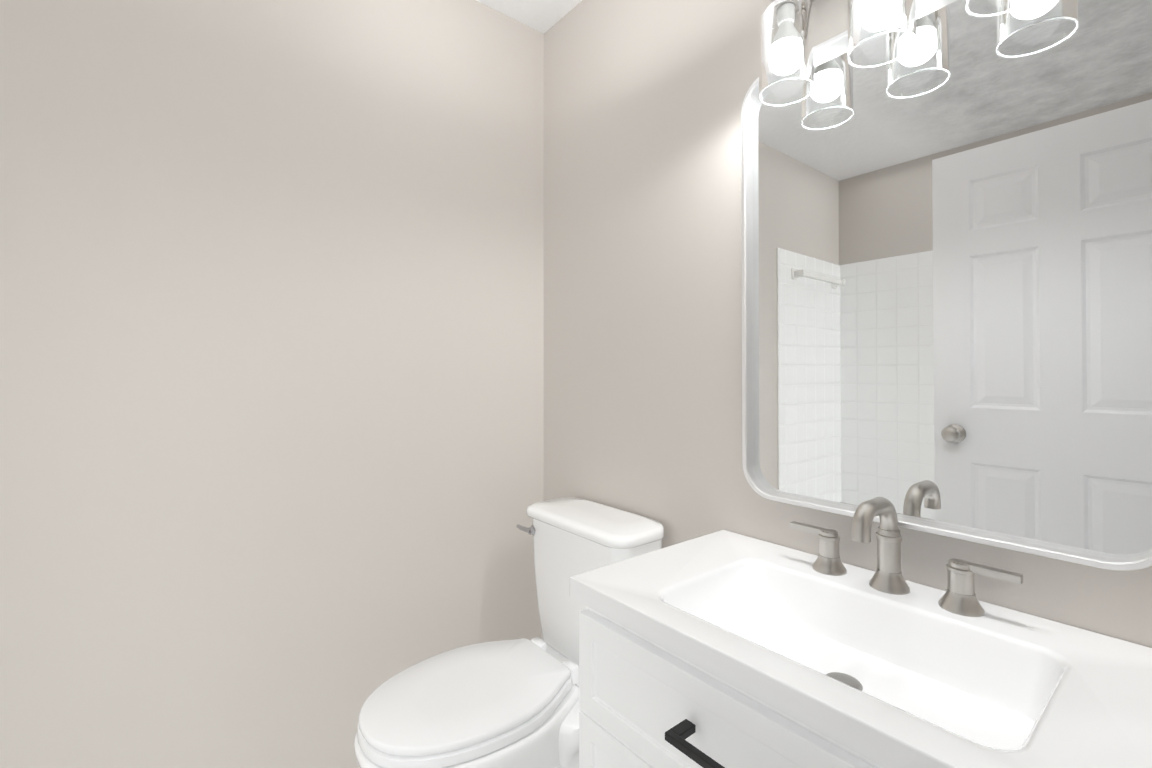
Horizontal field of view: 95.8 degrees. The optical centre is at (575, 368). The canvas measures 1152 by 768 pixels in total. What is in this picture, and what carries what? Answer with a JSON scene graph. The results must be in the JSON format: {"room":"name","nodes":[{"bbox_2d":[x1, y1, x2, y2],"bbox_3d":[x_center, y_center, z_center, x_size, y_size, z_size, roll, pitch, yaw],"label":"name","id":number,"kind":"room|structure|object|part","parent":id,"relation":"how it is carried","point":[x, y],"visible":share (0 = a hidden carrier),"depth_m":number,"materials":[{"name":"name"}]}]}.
{"room":"bathroom","nodes":[
{"label":"bathroom","id":0,"kind":"room"},
{"bbox_2d":[0,0,543,767],"bbox_3d":[-1.020,0.038,1.152,2.470,2.420,0.120,0,-1,-39],"label":"wall","id":1,"kind":"structure","parent":0,"point":[270,380],"depth_m":1.27,"materials":[{"name":"grey paint"}]},
{"bbox_2d":[476,0,581,33],"bbox_3d":[-0.139,-1.234,0.065,2.470,0.100,2.940,0,-1,-39],"label":"ceiling","id":2,"kind":"structure","parent":0,"point":[543,16],"depth_m":1.69,"materials":[{"name":"white paint"}]},
{"bbox_2d":[544,0,879,571],"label":"wall","id":3,"kind":"structure","parent":0,"point":[642,254],"depth_m":1.41,"materials":[{"name":"grey paint"}]},
{"bbox_2d":[759,0,1033,105],"bbox_3d":[0.530,-0.700,0.892,0.141,0.331,0.460,0,-1,-39],"label":"sconce","id":4,"kind":"object","parent":3,"relation":"attached to","point":[789,49],"visible":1,"depth_m":0.97,"materials":[{"name":"clear glass"}]},
{"bbox_2d":[777,3,794,24],"bbox_3d":[0.408,-0.684,1.012,0.032,0.029,0.032,0,-1,-39],"label":"socket","id":5,"kind":"object","parent":4,"relation":"attached to","point":[781,18],"depth_m":1.00,"materials":[{"name":"white metal"}]},
{"bbox_3d":[0.408,-0.622,1.011,0.069,0.096,0.069,0,-1,-39],"label":"bulb","id":6,"kind":"part","parent":4,"relation":"part of","materials":[{"name":"white glass"}]},
{"bbox_3d":[0.408,-0.618,1.011,0.100,0.168,0.100,0,-1,-39],"label":"lamp shade","id":7,"kind":"part","parent":4,"relation":"part of","materials":[{"name":"clear glass"}]},
{"bbox_3d":[0.515,-0.623,0.879,0.069,0.096,0.069,0,-1,-39],"label":"bulb","id":8,"kind":"part","parent":4,"relation":"part of","materials":[{"name":"white glass"}]},
{"bbox_3d":[0.515,-0.619,0.878,0.100,0.168,0.100,0,-1,-39],"label":"lamp shade","id":9,"kind":"part","parent":4,"relation":"part of","materials":[{"name":"clear glass"}]},
{"bbox_2d":[741,0,1151,570],"bbox_3d":[0.575,-0.180,0.913,0.036,0.910,0.630,0,-1,-39],"label":"mirror","id":10,"kind":"object","parent":3,"relation":"attached to","point":[947,275],"visible":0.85,"depth_m":0.85,"materials":[{"name":"silver glass"}]},
{"bbox_2d":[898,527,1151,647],"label":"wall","id":11,"kind":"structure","parent":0,"point":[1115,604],"depth_m":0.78,"materials":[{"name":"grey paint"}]},
{"bbox_3d":[-0.139,1.286,0.038,2.470,0.100,2.940,0,-1,-39],"label":"floor","id":12,"kind":"structure","parent":0,"visible":0},
{"bbox_2d":[354,497,663,767],"bbox_3d":[-0.176,0.824,1.284,0.706,0.849,0.464,0,-1,-39],"label":"toilet","id":13,"kind":"object","parent":12,"relation":"on","point":[506,704],"visible":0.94,"depth_m":1.21,"materials":[{"name":"white ceramic"}]},
{"bbox_3d":[-0.253,0.764,1.201,0.472,0.021,0.354,0,-1,-39],"label":"seat","id":14,"kind":"part","parent":13,"relation":"part of","materials":[{"name":"white plastic"}]},
{"bbox_3d":[-0.253,0.742,1.201,0.465,0.017,0.346,0,-1,-39],"label":"seat lid","id":15,"kind":"part","parent":13,"relation":"part of","materials":[{"name":"white plastic"}]},
{"bbox_3d":[-0.149,0.476,1.546,0.027,0.034,0.094,0,-1,-39],"label":"lever","id":16,"kind":"part","parent":13,"relation":"part of","materials":[{"name":"silver metal"}]},
{"bbox_3d":[0.038,0.417,1.438,0.185,0.032,0.430,0,-1,-39],"label":"tank lid","id":17,"kind":"part","parent":13,"relation":"part of","materials":[{"name":"white ceramic"}]},
{"bbox_3d":[0.045,0.617,1.441,0.167,0.364,0.408,0,-1,-39],"label":"tank","id":18,"kind":"part","parent":13,"relation":"part of","materials":[{"name":"white ceramic"}]},
{"bbox_2d":[570,497,1151,767],"bbox_3d":[0.391,0.729,0.770,0.490,1.030,0.760,0,-1,-39],"label":"bathroom vanity","id":19,"kind":"object","parent":12,"relation":"on","point":[723,649],"visible":1,"depth_m":0.76,"materials":[{"name":"white paint"}]},
{"bbox_3d":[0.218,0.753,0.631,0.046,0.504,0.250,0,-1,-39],"label":"handle","id":20,"kind":"part","parent":19,"relation":"part of","materials":[{"name":"black metal"}]},
{"bbox_2d":[789,521,846,575],"bbox_3d":[0.458,0.339,0.987,0.058,0.073,0.103,0,-1,-39],"label":"handle","id":21,"kind":"object","parent":19,"relation":"on","point":[828,562],"depth_m":0.96,"materials":[{"name":"silver metal"}]},
{"bbox_2d":[852,497,909,594],"bbox_3d":[0.500,0.295,0.862,0.152,0.160,0.060,0,-1,-39],"label":"faucet","id":22,"kind":"object","parent":19,"relation":"on","point":[888,579],"depth_m":0.87,"materials":[{"name":"silver metal"}]},
{"bbox_2d":[938,558,1022,616],"bbox_3d":[0.613,0.337,0.793,0.058,0.073,0.103,0,-1,-39],"label":"handle","id":23,"kind":"object","parent":19,"relation":"on","point":[959,599],"depth_m":0.79,"materials":[{"name":"silver metal"}]}
]}

